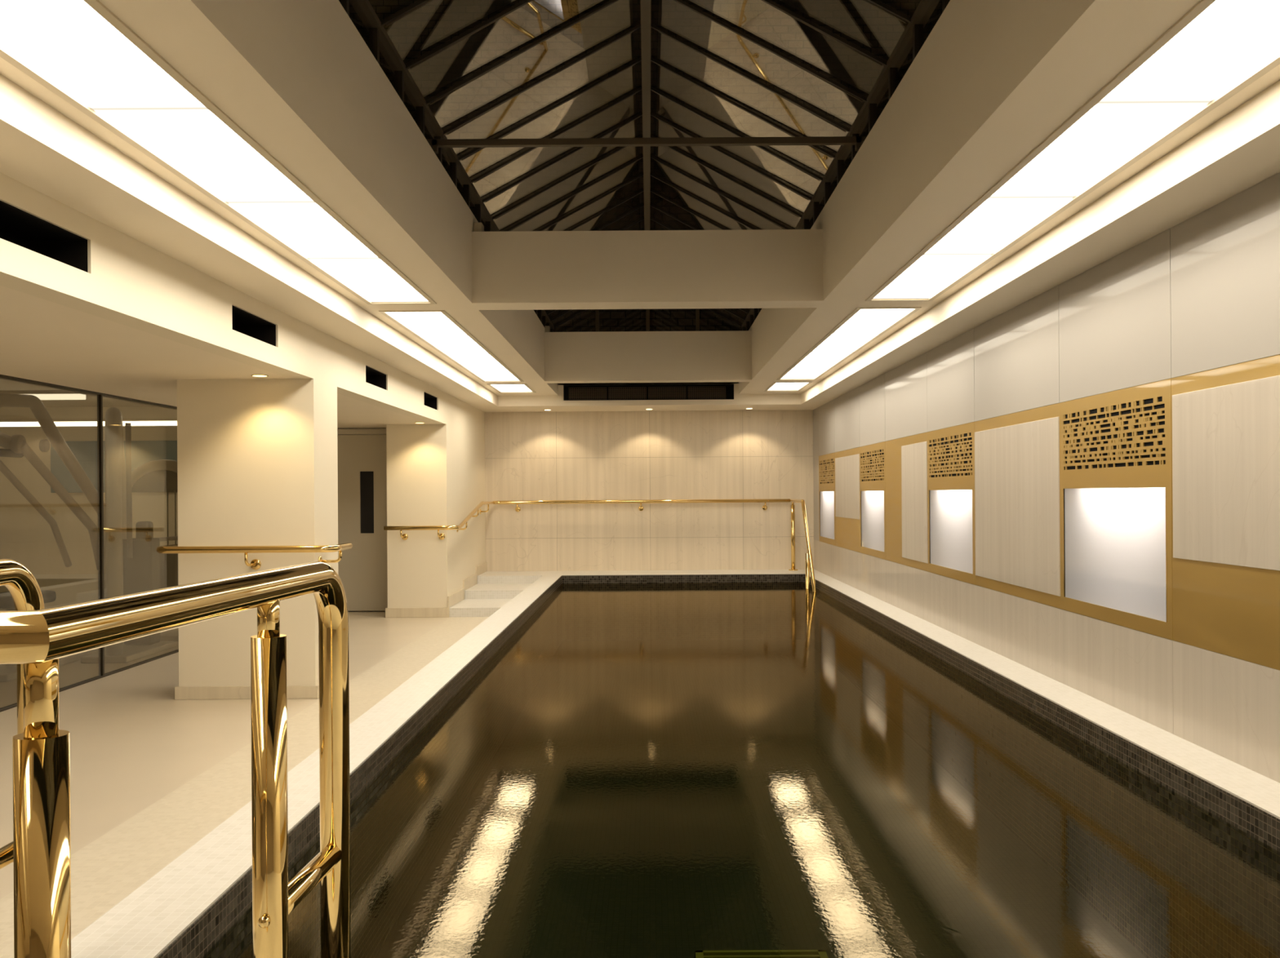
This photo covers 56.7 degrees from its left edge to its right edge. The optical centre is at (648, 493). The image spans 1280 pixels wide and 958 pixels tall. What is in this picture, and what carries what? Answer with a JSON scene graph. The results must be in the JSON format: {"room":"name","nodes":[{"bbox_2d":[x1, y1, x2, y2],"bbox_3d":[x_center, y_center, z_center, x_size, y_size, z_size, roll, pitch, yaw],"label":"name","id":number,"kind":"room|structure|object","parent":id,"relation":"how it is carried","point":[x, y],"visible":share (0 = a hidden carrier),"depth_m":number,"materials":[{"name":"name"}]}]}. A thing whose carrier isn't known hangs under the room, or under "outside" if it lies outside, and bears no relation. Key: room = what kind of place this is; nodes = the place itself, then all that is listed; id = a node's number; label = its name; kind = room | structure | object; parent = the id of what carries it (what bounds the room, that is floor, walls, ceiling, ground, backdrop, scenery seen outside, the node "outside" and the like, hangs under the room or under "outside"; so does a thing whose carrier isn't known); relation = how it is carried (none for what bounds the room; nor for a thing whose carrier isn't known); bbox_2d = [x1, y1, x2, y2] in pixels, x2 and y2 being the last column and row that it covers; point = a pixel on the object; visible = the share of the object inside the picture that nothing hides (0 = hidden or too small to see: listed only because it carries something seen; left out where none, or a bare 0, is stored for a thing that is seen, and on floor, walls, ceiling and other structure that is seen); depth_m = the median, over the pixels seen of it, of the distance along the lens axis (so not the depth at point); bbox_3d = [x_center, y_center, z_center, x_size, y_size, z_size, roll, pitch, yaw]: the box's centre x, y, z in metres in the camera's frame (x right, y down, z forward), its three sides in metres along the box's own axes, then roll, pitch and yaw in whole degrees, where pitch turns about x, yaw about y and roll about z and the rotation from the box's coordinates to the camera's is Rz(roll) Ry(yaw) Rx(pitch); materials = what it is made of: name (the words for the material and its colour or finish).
{"room":"spa","nodes":[
{"label":"spa","id":0,"kind":"room"},
{"bbox_2d":[0,378,155,407],"bbox_3d":[-6.632,-1.006,5.775,5.150,0.100,14.750,0,0,0],"label":"ceiling","id":1,"kind":"structure","parent":0,"point":[91,401],"depth_m":12.33,"materials":[{"name":"white paint"}]},
{"bbox_2d":[0,390,86,399],"bbox_3d":[-5.255,-0.780,9.448,1.500,0.070,0.104,0,0,0],"label":"linear light","id":2,"kind":"object","parent":1,"relation":"attached to","point":[41,394],"visible":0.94,"depth_m":9.40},
{"bbox_2d":[0,417,177,426],"bbox_3d":[-5.930,-0.696,11.648,3.150,0.070,0.104,0,0,0],"label":"linear light","id":3,"kind":"object","parent":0,"point":[135,421],"visible":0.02,"depth_m":11.60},
{"bbox_2d":[0,406,386,611],"bbox_3d":[-5.982,-0.066,13.225,6.438,2.790,0.150,0,0,0],"label":"wall","id":4,"kind":"structure","parent":0,"point":[27,539],"depth_m":13.15,"materials":[{"name":"white paint"}]},
{"bbox_2d":[50,440,177,493],"bbox_3d":[-5.552,-0.298,13.110,2.100,0.570,0.060,0,0,0],"label":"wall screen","id":5,"kind":"object","parent":4,"relation":"attached to","point":[85,452],"visible":0.32,"depth_m":13.08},
{"bbox_2d":[337,428,387,611],"bbox_3d":[-3.328,0.299,13.155,1.060,2.025,0.090,0,0,0],"label":"door","id":6,"kind":"structure","parent":4,"relation":"in","point":[362,454],"depth_m":13.12,"materials":[{"name":"beige paint"}]},
{"bbox_2d":[0,285,431,428],"bbox_3d":[-3.165,-0.777,5.750,1.780,0.105,14.700,0,0,0],"label":"ceiling","id":7,"kind":"structure","parent":0,"point":[42,340],"depth_m":6.45,"materials":[{"name":"white paint"}]},
{"bbox_2d":[0,172,485,608],"bbox_3d":[-2.445,0.125,6.915,0.632,2.362,17.030,0,0,0],"label":"wall","id":8,"kind":"structure","parent":0,"point":[128,282],"depth_m":7.56,"materials":[{"name":"white paint"}]},
{"bbox_2d":[0,200,88,272],"bbox_3d":[-2.264,-0.905,4.165,0.232,0.130,0.750,0,0,0],"label":"air vent","id":9,"kind":"object","parent":8,"relation":"in","point":[20,228],"visible":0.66,"depth_m":4.46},
{"bbox_2d":[231,305,275,346],"bbox_3d":[-2.264,-0.905,6.455,0.232,0.130,0.750,0,0,0],"label":"air vent","id":10,"kind":"object","parent":8,"relation":"in","point":[244,322],"visible":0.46,"depth_m":6.83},
{"bbox_2d":[385,561,487,617],"bbox_3d":[-2.439,1.099,13.954,0.672,0.415,2.952,0,0,0],"label":"baseboard","id":11,"kind":"structure","parent":8,"relation":"attached to","point":[457,597],"depth_m":12.48,"materials":[{"name":"stone"}]},
{"bbox_2d":[0,610,488,957],"bbox_3d":[-5.247,1.399,7.065,7.887,0.150,17.330,0,0,0],"label":"floor","id":12,"kind":"structure","parent":0,"point":[132,744],"depth_m":6.02,"materials":[{"name":"stone"}]},
{"bbox_2d":[0,393,123,682],"bbox_3d":[-4.688,0.293,9.225,0.380,2.056,1.850,0,0,0],"label":"exercise machine","id":13,"kind":"object","parent":12,"relation":"on","point":[15,446],"visible":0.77,"depth_m":9.11,"materials":[{"name":"silver metal"}]},
{"bbox_2d":[80,407,177,663],"bbox_3d":[-4.258,0.313,9.700,0.399,2.010,1.000,0,0,0],"label":"exercise machine","id":14,"kind":"object","parent":12,"relation":"on","point":[141,560],"visible":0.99,"depth_m":9.55,"materials":[{"name":"silver metal"}]},
{"bbox_2d":[122,459,178,641],"bbox_3d":[-4.422,0.504,10.775,0.850,1.630,0.450,0,0,0],"label":"exercise machine","id":15,"kind":"object","parent":12,"relation":"on","point":[161,475],"visible":0.28,"depth_m":10.76,"materials":[{"name":"silver metal"}]},
{"bbox_2d":[155,573,1279,957],"bbox_3d":[0.427,1.415,8.285,2.999,0.824,12.670,0,0,0],"label":"swimming pool","id":16,"kind":"object","parent":12,"relation":"in","point":[208,929],"visible":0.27,"depth_m":4.87,"materials":[{"name":"black tile"}]},
{"bbox_2d":[71,575,561,957],"bbox_3d":[-1.188,1.408,8.285,0.231,0.800,12.670,0,0,0],"label":"pool coping","id":17,"kind":"structure","parent":16,"relation":"attached to","point":[144,923],"depth_m":3.38,"materials":[{"name":"stone"}]},
{"bbox_2d":[0,558,44,870],"bbox_3d":[-1.255,0.568,1.573,0.053,0.882,1.746,0,0,0],"label":"handrail","id":18,"kind":"object","parent":17,"relation":"on","point":[24,588],"visible":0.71,"depth_m":2.37,"materials":[{"name":"gold metal"}]},
{"bbox_2d":[201,582,1279,957],"bbox_3d":[0.425,1.102,8.285,2.991,0.001,12.662,0,0,0],"label":"water","id":19,"kind":"object","parent":16,"relation":"in","point":[661,770],"visible":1,"depth_m":4.00,"materials":[{"name":"liquid"}]},
{"bbox_2d":[804,573,1279,819],"bbox_3d":[2.038,1.387,8.285,0.223,0.800,12.670,0,0,0],"label":"trim","id":20,"kind":"structure","parent":16,"relation":"attached to","point":[1263,793],"depth_m":5.22,"materials":[{"name":"stone"}]},
{"bbox_2d":[819,541,835,579],"bbox_3d":[2.159,0.794,14.287,0.030,0.384,1.282,0,0,0],"label":"marble panel","id":21,"kind":"object","parent":20,"relation":"on","point":[827,552],"visible":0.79,"depth_m":14.26,"materials":[{"name":"beige stone"}]},
{"bbox_2d":[818,453,835,546],"bbox_3d":[2.152,0.065,14.287,0.026,1.072,1.285,0,0,0],"label":"panel","id":22,"kind":"object","parent":21,"relation":"on","point":[826,462],"visible":1,"depth_m":14.24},
{"bbox_2d":[819,491,834,539],"bbox_3d":[2.241,0.220,14.287,0.204,0.651,1.199,0,0,0],"label":"lit niche","id":23,"kind":"object","parent":22,"relation":"attached to","point":[826,498],"visible":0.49,"depth_m":14.28,"materials":[{"name":"white glass"}]},
{"bbox_2d":[819,458,834,484],"bbox_3d":[2.140,-0.263,14.287,0.005,0.284,1.175,0,0,0],"label":"grille","id":24,"kind":"object","parent":22,"relation":"attached to","point":[826,465],"depth_m":14.26,"materials":[{"name":"gold metal"}]},
{"bbox_2d":[835,546,860,590],"bbox_3d":[2.159,0.794,12.842,0.028,0.384,1.602,0,0,0],"label":"marble panel","id":25,"kind":"object","parent":20,"relation":"on","point":[847,562],"visible":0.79,"depth_m":12.75,"materials":[{"name":"beige stone"}]},
{"bbox_2d":[835,447,860,552],"bbox_3d":[2.143,0.065,12.842,0.004,1.072,1.605,0,0,0],"label":"panel","id":26,"kind":"object","parent":25,"relation":"on","point":[847,536],"visible":1,"depth_m":12.79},
{"bbox_2d":[835,453,859,519],"bbox_3d":[2.147,-0.069,12.812,0.026,0.666,1.535,0,0,0],"label":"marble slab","id":27,"kind":"object","parent":26,"relation":"attached to","point":[846,468],"visible":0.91,"depth_m":12.73,"materials":[{"name":"beige stone"}]},
{"bbox_2d":[860,552,886,602],"bbox_3d":[2.159,0.794,11.387,0.030,0.384,1.302,0,0,0],"label":"marble panel","id":28,"kind":"object","parent":20,"relation":"on","point":[873,569],"visible":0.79,"depth_m":11.32,"materials":[{"name":"beige stone"}]},
{"bbox_2d":[859,441,885,559],"bbox_3d":[2.152,0.065,11.387,0.026,1.072,1.305,0,0,0],"label":"panel","id":29,"kind":"object","parent":28,"relation":"on","point":[872,457],"visible":1,"depth_m":11.32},
{"bbox_2d":[860,448,884,481],"bbox_3d":[2.140,-0.263,11.387,0.005,0.284,1.195,0,0,0],"label":"grille","id":30,"kind":"object","parent":29,"relation":"attached to","point":[872,460],"depth_m":11.36,"materials":[{"name":"gold metal"}]},
{"bbox_2d":[885,560,928,622],"bbox_3d":[2.159,0.794,9.922,0.029,0.384,1.622,0,0,0],"label":"marble panel","id":31,"kind":"object","parent":20,"relation":"on","point":[906,587],"visible":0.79,"depth_m":9.82,"materials":[{"name":"beige stone"}]},
{"bbox_2d":[884,432,928,571],"bbox_3d":[2.143,0.065,9.922,0.004,1.072,1.625,0,0,0],"label":"panel","id":32,"kind":"object","parent":31,"relation":"on","point":[892,447],"visible":1,"depth_m":10.30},
{"bbox_2d":[901,441,928,563],"bbox_3d":[2.147,0.069,9.568,0.026,0.938,0.905,0,0,0],"label":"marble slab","id":33,"kind":"object","parent":32,"relation":"attached to","point":[913,456],"visible":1,"depth_m":9.53,"materials":[{"name":"beige stone"}]},
{"bbox_2d":[928,572,975,643],"bbox_3d":[2.159,0.794,8.450,0.028,0.384,1.317,0,0,0],"label":"marble panel","id":34,"kind":"object","parent":20,"relation":"on","point":[951,602],"visible":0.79,"depth_m":8.37,"materials":[{"name":"beige stone"}]},
{"bbox_2d":[927,422,975,585],"bbox_3d":[2.152,0.065,8.450,0.026,1.072,1.320,0,0,0],"label":"panel","id":35,"kind":"object","parent":34,"relation":"on","point":[951,450],"visible":1,"depth_m":8.36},
{"bbox_2d":[928,432,972,477],"bbox_3d":[2.140,-0.263,8.450,0.005,0.284,1.210,0,0,0],"label":"grille","id":36,"kind":"object","parent":35,"relation":"attached to","point":[950,454],"depth_m":8.40,"materials":[{"name":"gold metal"}]},
{"bbox_2d":[928,489,973,573],"bbox_3d":[2.241,0.220,8.450,0.204,0.651,1.234,0,0,0],"label":"lit niche","id":37,"kind":"object","parent":35,"relation":"attached to","point":[951,511],"visible":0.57,"depth_m":8.40,"materials":[{"name":"white glass"}]},
{"bbox_2d":[975,585,1062,682],"bbox_3d":[2.159,0.794,6.982,0.030,0.384,1.612,0,0,0],"label":"marble panel","id":38,"kind":"object","parent":20,"relation":"on","point":[1026,633],"visible":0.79,"depth_m":6.83,"materials":[{"name":"beige stone"}]},
{"bbox_2d":[974,403,1060,608],"bbox_3d":[2.143,0.065,6.982,0.004,1.072,1.615,0,0,0],"label":"panel","id":39,"kind":"object","parent":38,"relation":"on","point":[1050,411],"visible":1,"depth_m":6.84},
{"bbox_2d":[974,417,1060,596],"bbox_3d":[2.147,0.068,6.974,0.026,0.936,1.588,0,0,0],"label":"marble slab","id":40,"kind":"object","parent":39,"relation":"attached to","point":[1017,466],"visible":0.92,"depth_m":6.83,"materials":[{"name":"beige stone"}]},
{"bbox_2d":[1061,609,1173,733],"bbox_3d":[2.159,0.794,5.516,0.029,0.384,1.316,0,0,0],"label":"marble panel","id":41,"kind":"object","parent":20,"relation":"on","point":[1128,670],"visible":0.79,"depth_m":5.40,"materials":[{"name":"beige stone"}]},
{"bbox_2d":[1059,378,1173,640],"bbox_3d":[2.152,0.065,5.516,0.026,1.072,1.319,0,0,0],"label":"panel","id":42,"kind":"object","parent":41,"relation":"on","point":[1122,438],"visible":1,"depth_m":5.39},
{"bbox_2d":[1062,395,1165,470],"bbox_3d":[2.140,-0.263,5.516,0.005,0.284,1.209,0,0,0],"label":"grille","id":43,"kind":"object","parent":42,"relation":"attached to","point":[1126,433],"depth_m":5.42,"materials":[{"name":"gold metal"}]},
{"bbox_2d":[1062,487,1166,622],"bbox_3d":[2.241,0.220,5.516,0.204,0.651,1.233,0,0,0],"label":"lit niche","id":44,"kind":"object","parent":42,"relation":"attached to","point":[1115,540],"visible":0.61,"depth_m":5.42,"materials":[{"name":"white glass"}]},
{"bbox_2d":[1173,640,1279,783],"bbox_3d":[2.159,0.794,4.058,0.030,0.384,1.593,0,0,0],"label":"marble panel","id":45,"kind":"object","parent":20,"relation":"on","point":[1228,707],"visible":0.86,"depth_m":4.38,"materials":[{"name":"beige stone"}]},
{"bbox_2d":[1170,354,1279,670],"bbox_3d":[2.143,0.065,4.058,0.004,1.072,1.596,0,0,0],"label":"panel","id":46,"kind":"object","parent":45,"relation":"on","point":[1232,611],"visible":1,"depth_m":4.38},
{"bbox_2d":[1172,375,1279,570],"bbox_3d":[2.147,-0.069,4.055,0.026,0.662,1.560,0,0,0],"label":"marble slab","id":47,"kind":"object","parent":46,"relation":"attached to","point":[1226,438],"visible":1,"depth_m":4.37,"materials":[{"name":"beige stone"}]},
{"bbox_2d":[177,378,337,686],"bbox_3d":[-2.563,0.289,7.835,0.870,2.035,0.570,0,0,0],"label":"column","id":48,"kind":"structure","parent":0,"point":[257,460],"depth_m":7.55,"materials":[{"name":"white paint"}]},
{"bbox_2d":[174,684,319,699],"bbox_3d":[-2.557,1.266,7.835,0.910,0.082,0.610,0,0,0],"label":"baseboard","id":49,"kind":"structure","parent":48,"relation":"attached to","point":[292,691],"depth_m":7.53,"materials":[{"name":"stone"}]},
{"bbox_2d":[155,542,352,569],"bbox_3d":[-2.542,0.407,7.644,1.155,0.156,0.432,0,0,0],"label":"handrail","id":50,"kind":"object","parent":48,"relation":"attached to","point":[255,564],"visible":0.96,"depth_m":7.43,"materials":[{"name":"gold metal"}]},
{"bbox_2d":[449,599,511,617],"bbox_3d":[-1.713,1.328,13.965,0.817,0.247,2.930,0,0,0],"label":"step","id":51,"kind":"structure","parent":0,"point":[466,607],"depth_m":12.53,"materials":[{"name":"stone"}]},
{"bbox_2d":[464,583,532,599],"bbox_3d":[-1.714,1.156,14.490,0.817,0.096,1.880,0,0,0],"label":"step","id":52,"kind":"structure","parent":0,"point":[485,591],"depth_m":13.55,"materials":[{"name":"stone"}]},
{"bbox_2d":[477,571,547,584],"bbox_3d":[-1.714,1.060,14.995,0.817,0.096,0.870,0,0,0],"label":"step","id":53,"kind":"structure","parent":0,"point":[488,577],"depth_m":14.56,"materials":[{"name":"stone"}]},
{"bbox_2d":[0,0,1279,395],"bbox_3d":[0.005,-1.300,6.410,3.684,0.200,16.020,0,0,0],"label":"ceiling","id":54,"kind":"structure","parent":0,"point":[1056,55],"depth_m":4.16,"materials":[{"name":"white paint"}]},
{"bbox_2d":[0,0,436,304],"bbox_3d":[-1.543,-1.197,3.810,0.428,0.026,7.228,0,0,0],"label":"recessed light","id":55,"kind":"object","parent":54,"relation":"in","point":[79,51],"visible":0.98,"depth_m":3.87,"materials":[{"name":"plastic"}]},
{"bbox_2d":[0,0,205,108],"bbox_3d":[-1.543,-1.197,3.080,0.368,0.006,1.194,0,0,0],"label":"diffuser","id":56,"kind":"object","parent":55,"relation":"attached to","point":[73,47],"depth_m":3.25,"materials":[{"name":"plastic"}]},
{"bbox_2d":[93,107,313,202],"bbox_3d":[-1.543,-1.197,4.270,0.368,0.006,1.174,0,0,0],"label":"diffuser","id":57,"kind":"object","parent":55,"relation":"attached to","point":[199,145],"depth_m":4.14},
{"bbox_2d":[227,201,377,258],"bbox_3d":[-1.543,-1.197,5.440,0.368,0.006,1.154,0,0,0],"label":"diffuser","id":58,"kind":"object","parent":55,"relation":"attached to","point":[307,229],"depth_m":5.35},
{"bbox_2d":[309,257,428,302],"bbox_3d":[-1.543,-1.197,6.707,0.368,0.006,1.368,0,0,0],"label":"diffuser","id":59,"kind":"object","parent":55,"relation":"attached to","point":[369,279],"depth_m":6.59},
{"bbox_2d":[256,0,544,361],"bbox_3d":[-1.210,-1.579,7.360,0.200,0.375,14.120,0,0,0],"label":"ceiling beam","id":60,"kind":"structure","parent":54,"relation":"attached to","point":[322,32],"depth_m":4.84,"materials":[{"name":"white paint"}]},
{"bbox_2d":[338,0,950,332],"bbox_3d":[-0.015,-2.227,7.500,2.420,0.903,14.117,0,0,0],"label":"glass","id":61,"kind":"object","parent":60,"relation":"attached to","point":[913,36],"depth_m":6.72,"materials":[{"name":"glass"}]},
{"bbox_2d":[378,310,524,382],"bbox_3d":[-1.543,-1.197,10.155,0.428,0.026,4.888,0,0,0],"label":"recessed light","id":62,"kind":"object","parent":54,"relation":"in","point":[437,329],"visible":0.9,"depth_m":9.32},
{"bbox_2d":[387,311,466,335],"bbox_3d":[-1.543,-1.197,8.345,0.368,0.006,1.203,0,0,0],"label":"diffuser","id":63,"kind":"object","parent":62,"relation":"attached to","point":[417,323],"depth_m":8.30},
{"bbox_2d":[420,335,488,354],"bbox_3d":[-1.543,-1.197,9.555,0.368,0.006,1.204,0,0,0],"label":"diffuser","id":64,"kind":"object","parent":62,"relation":"attached to","point":[444,344],"depth_m":9.48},
{"bbox_2d":[448,354,505,368],"bbox_3d":[-1.543,-1.197,10.765,0.368,0.006,1.204,0,0,0],"label":"diffuser","id":65,"kind":"object","parent":62,"relation":"attached to","point":[464,361],"depth_m":10.70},
{"bbox_2d":[469,368,519,381],"bbox_3d":[-1.543,-1.197,11.970,0.368,0.006,1.193,0,0,0],"label":"diffuser","id":66,"kind":"object","parent":62,"relation":"attached to","point":[483,375],"depth_m":11.94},
{"bbox_2d":[471,229,823,310],"bbox_3d":[-0.009,-1.424,7.572,2.200,0.448,0.285,0,0,0],"label":"ceiling beam","id":67,"kind":"structure","parent":54,"relation":"attached to","point":[762,268],"depth_m":7.43,"materials":[{"name":"white paint"}]},
{"bbox_2d":[544,330,751,383],"bbox_3d":[-0.010,-1.461,12.720,2.200,0.522,0.240,0,0,0],"label":"beam","id":68,"kind":"structure","parent":54,"relation":"attached to","point":[603,357],"depth_m":12.60,"materials":[{"name":"white paint"}]},
{"bbox_2d":[776,306,921,380],"bbox_3d":[1.562,-1.217,10.155,0.418,0.026,4.888,0,0,0],"label":"recessed light","id":69,"kind":"object","parent":54,"relation":"in","point":[863,326],"visible":0.89,"depth_m":9.37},
{"bbox_2d":[781,366,830,378],"bbox_3d":[1.562,-1.217,11.970,0.358,0.006,1.193,0,0,0],"label":"diffuser","id":70,"kind":"object","parent":69,"relation":"attached to","point":[796,372],"depth_m":11.90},
{"bbox_2d":[794,351,851,367],"bbox_3d":[1.562,-1.217,10.765,0.358,0.006,1.204,0,0,0],"label":"diffuser","id":71,"kind":"object","parent":69,"relation":"attached to","point":[813,359],"depth_m":10.73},
{"bbox_2d":[812,332,879,351],"bbox_3d":[1.562,-1.217,9.555,0.358,0.006,1.204,0,0,0],"label":"diffuser","id":72,"kind":"object","parent":69,"relation":"attached to","point":[837,341],"depth_m":9.48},
{"bbox_2d":[834,308,913,333],"bbox_3d":[1.562,-1.217,8.345,0.358,0.006,1.203,0,0,0],"label":"diffuser","id":73,"kind":"object","parent":69,"relation":"attached to","point":[860,320],"depth_m":8.31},
{"bbox_2d":[748,0,1031,359],"bbox_3d":[1.190,-1.595,7.360,0.200,0.375,14.120,0,0,0],"label":"beam","id":74,"kind":"structure","parent":54,"relation":"attached to","point":[966,32],"depth_m":4.89,"materials":[{"name":"white paint"}]},
{"bbox_2d":[865,0,1279,301],"bbox_3d":[1.562,-1.217,3.810,0.418,0.026,7.228,0,0,0],"label":"recessed light","id":75,"kind":"object","parent":54,"relation":"in","point":[1218,48],"visible":0.98,"depth_m":3.97,"materials":[{"name":"plastic"}]},
{"bbox_2d":[873,253,991,298],"bbox_3d":[1.562,-1.217,6.707,0.358,0.006,1.368,0,0,0],"label":"diffuser","id":76,"kind":"object","parent":75,"relation":"attached to","point":[927,276],"depth_m":6.60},
{"bbox_2d":[924,196,1073,254],"bbox_3d":[1.562,-1.217,5.440,0.358,0.006,1.154,0,0,0],"label":"diffuser","id":77,"kind":"object","parent":75,"relation":"attached to","point":[993,224],"depth_m":5.34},
{"bbox_2d":[990,101,1209,197],"bbox_3d":[1.562,-1.217,4.270,0.358,0.006,1.174,0,0,0],"label":"diffuser","id":78,"kind":"object","parent":75,"relation":"attached to","point":[1105,138],"depth_m":4.14,"materials":[{"name":"plastic"}]},
{"bbox_2d":[1099,0,1279,102],"bbox_3d":[1.562,-1.217,3.080,0.358,0.006,1.194,0,0,0],"label":"diffuser","id":79,"kind":"object","parent":75,"relation":"attached to","point":[1224,45],"depth_m":3.30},
{"bbox_2d":[0,74,1279,412],"bbox_3d":[-0.003,-1.236,6.915,4.670,0.328,17.030,0,0,0],"label":"ceiling","id":80,"kind":"structure","parent":0,"point":[42,148],"depth_m":5.01,"materials":[{"name":"white paint"}]},
{"bbox_2d":[557,382,738,405],"bbox_3d":[-0.009,-1.436,14.510,2.600,0.728,0.180,0,0,0],"label":"trim","id":81,"kind":"structure","parent":80,"relation":"attached to","point":[560,388],"depth_m":14.42,"materials":[{"name":"white paint"}]},
{"bbox_2d":[563,383,733,400],"bbox_3d":[-0.003,-1.231,14.414,2.070,0.188,0.011,0,0,0],"label":"ceiling vent","id":82,"kind":"object","parent":80,"relation":"in","point":[608,392],"visible":1,"depth_m":14.42,"materials":[{"name":"brown metal"}]},
{"bbox_2d":[568,387,606,399],"bbox_3d":[-0.743,-1.216,14.411,0.460,0.145,0.006,0,0,0],"label":"grille","id":83,"kind":"object","parent":82,"relation":"attached to","point":[575,393],"depth_m":14.41,"materials":[{"name":"brown metal"}]},
{"bbox_2d":[608,386,646,399],"bbox_3d":[-0.261,-1.219,14.411,0.460,0.145,0.006,0,0,0],"label":"grille","id":84,"kind":"object","parent":82,"relation":"attached to","point":[614,393],"depth_m":14.42,"materials":[{"name":"brown metal"}]},
{"bbox_2d":[648,386,686,399],"bbox_3d":[0.221,-1.222,14.411,0.460,0.145,0.006,0,0,0],"label":"grille","id":85,"kind":"object","parent":82,"relation":"attached to","point":[654,393],"depth_m":14.41,"materials":[{"name":"brown metal"}]},
{"bbox_2d":[688,386,725,399],"bbox_3d":[0.703,-1.225,14.411,0.460,0.145,0.006,0,0,0],"label":"grille","id":86,"kind":"object","parent":82,"relation":"attached to","point":[694,393],"depth_m":14.41,"materials":[{"name":"brown metal"}]},
{"bbox_2d":[426,136,866,154],"bbox_3d":[-0.012,-1.833,6.241,2.320,0.066,0.042,0,0,0],"label":"tie beam","id":87,"kind":"structure","parent":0,"point":[857,141],"depth_m":6.22,"materials":[{"name":"brown paint"}]},
{"bbox_2d":[484,409,813,571],"bbox_3d":[-3.381,-0.083,15.555,11.640,2.790,0.250,0,0,0],"label":"wall","id":88,"kind":"structure","parent":0,"point":[704,455],"depth_m":15.43,"materials":[{"name":"beige stone"}]},
{"bbox_2d":[383,498,816,591],"bbox_3d":[-0.426,0.949,13.904,4.675,1.728,3.052,0,0,0],"label":"handrail","id":89,"kind":"object","parent":88,"relation":"attached to","point":[809,563],"visible":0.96,"depth_m":15.20,"materials":[{"name":"gold metal"}]},
{"bbox_2d":[543,569,822,575],"bbox_3d":[0.423,1.397,15.025,3.453,0.800,0.810,0,0,0],"label":"trim","id":90,"kind":"structure","parent":88,"relation":"attached to","point":[700,571],"depth_m":14.96,"materials":[{"name":"stone"}]},
{"bbox_2d":[813,407,819,541],"bbox_3d":[2.153,-0.243,15.180,0.030,1.687,0.500,0,0,0],"label":"glass panel","id":91,"kind":"object","parent":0,"point":[815,412],"visible":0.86,"depth_m":15.18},
{"bbox_2d":[818,399,835,456],"bbox_3d":[2.149,-0.779,14.287,0.030,0.614,1.282,0,0,0],"label":"glass panel","id":92,"kind":"object","parent":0,"point":[826,411],"visible":0.79,"depth_m":14.25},
{"bbox_2d":[834,386,859,452],"bbox_3d":[2.149,-0.779,12.842,0.028,0.614,1.602,0,0,0],"label":"glass panel","id":93,"kind":"object","parent":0,"point":[846,406],"visible":0.79,"depth_m":12.75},
{"bbox_2d":[859,373,884,447],"bbox_3d":[2.149,-0.779,11.387,0.030,0.614,1.302,0,0,0],"label":"glass panel","id":94,"kind":"object","parent":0,"point":[872,393],"visible":0.79,"depth_m":11.33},
{"bbox_2d":[884,352,927,441],"bbox_3d":[2.149,-0.779,9.922,0.029,0.614,1.622,0,0,0],"label":"glass panel","id":95,"kind":"object","parent":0,"point":[906,384],"visible":0.79,"depth_m":9.83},
{"bbox_2d":[926,328,974,431],"bbox_3d":[2.149,-0.779,8.450,0.028,0.614,1.317,0,0,0],"label":"glass panel","id":96,"kind":"object","parent":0,"point":[950,376],"visible":0.79,"depth_m":8.37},
{"bbox_2d":[973,284,1060,422],"bbox_3d":[2.149,-0.779,6.982,0.030,0.614,1.612,0,0,0],"label":"glass panel","id":97,"kind":"object","parent":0,"point":[1016,354],"visible":0.79,"depth_m":6.85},
{"bbox_2d":[1058,228,1172,402],"bbox_3d":[2.149,-0.779,5.516,0.029,0.614,1.316,0,0,0],"label":"glass panel","id":98,"kind":"object","parent":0,"point":[1115,329],"visible":0.79,"depth_m":5.40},
{"bbox_2d":[1170,172,1279,377],"bbox_3d":[2.149,-0.779,4.058,0.030,0.614,1.593,0,0,0],"label":"glass panel","id":99,"kind":"object","parent":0,"point":[1225,257],"visible":0.88,"depth_m":4.38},
{"bbox_3d":[-3.863,0.298,-0.150,0.130,2.035,2.900,0,0,0],"label":"wall","id":100,"kind":"structure","parent":0,"visible":0},
{"bbox_2d":[0,374,178,712],"bbox_3d":[-3.928,0.298,7.206,0.040,2.035,11.812,0,0,0],"label":"window","id":101,"kind":"structure","parent":100,"relation":"in","point":[100,396],"depth_m":8.49,"materials":[{"name":"black metal"}]},
{"bbox_3d":[0.423,1.397,0.175,3.453,0.800,3.550,0,0,0],"label":"trim","id":102,"kind":"structure","parent":0,"visible":0},
{"bbox_2d":[0,561,351,957],"bbox_3d":[-0.668,0.935,1.531,0.524,1.638,1.216,0,0,31],"label":"handrail","id":103,"kind":"object","parent":102,"relation":"on","point":[37,640],"visible":1,"depth_m":1.70,"materials":[{"name":"gold metal"}]},
{"label":"outside","id":104,"kind":"structure","parent":0,"visible":0},
{"bbox_2d":[349,0,942,332],"bbox_3d":[-0.033,-5.000,19.150,12.000,8.000,0.300,0,0,0],"label":"frame","id":105,"kind":"structure","parent":104,"point":[436,23],"depth_m":19.00,"materials":[{"name":"metal"}]},
{"bbox_3d":[2.516,0.133,6.915,0.150,3.300,17.030,0,0,0],"label":"wall","id":106,"kind":"structure","parent":0,"visible":0},
{"bbox_2d":[860,490,884,552],"bbox_3d":[2.241,0.220,11.387,0.204,0.651,1.219,0,0,0],"label":"lit niche","id":107,"kind":"object","parent":106,"relation":"attached to","point":[872,514],"visible":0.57,"depth_m":11.37,"materials":[{"name":"white glass"}]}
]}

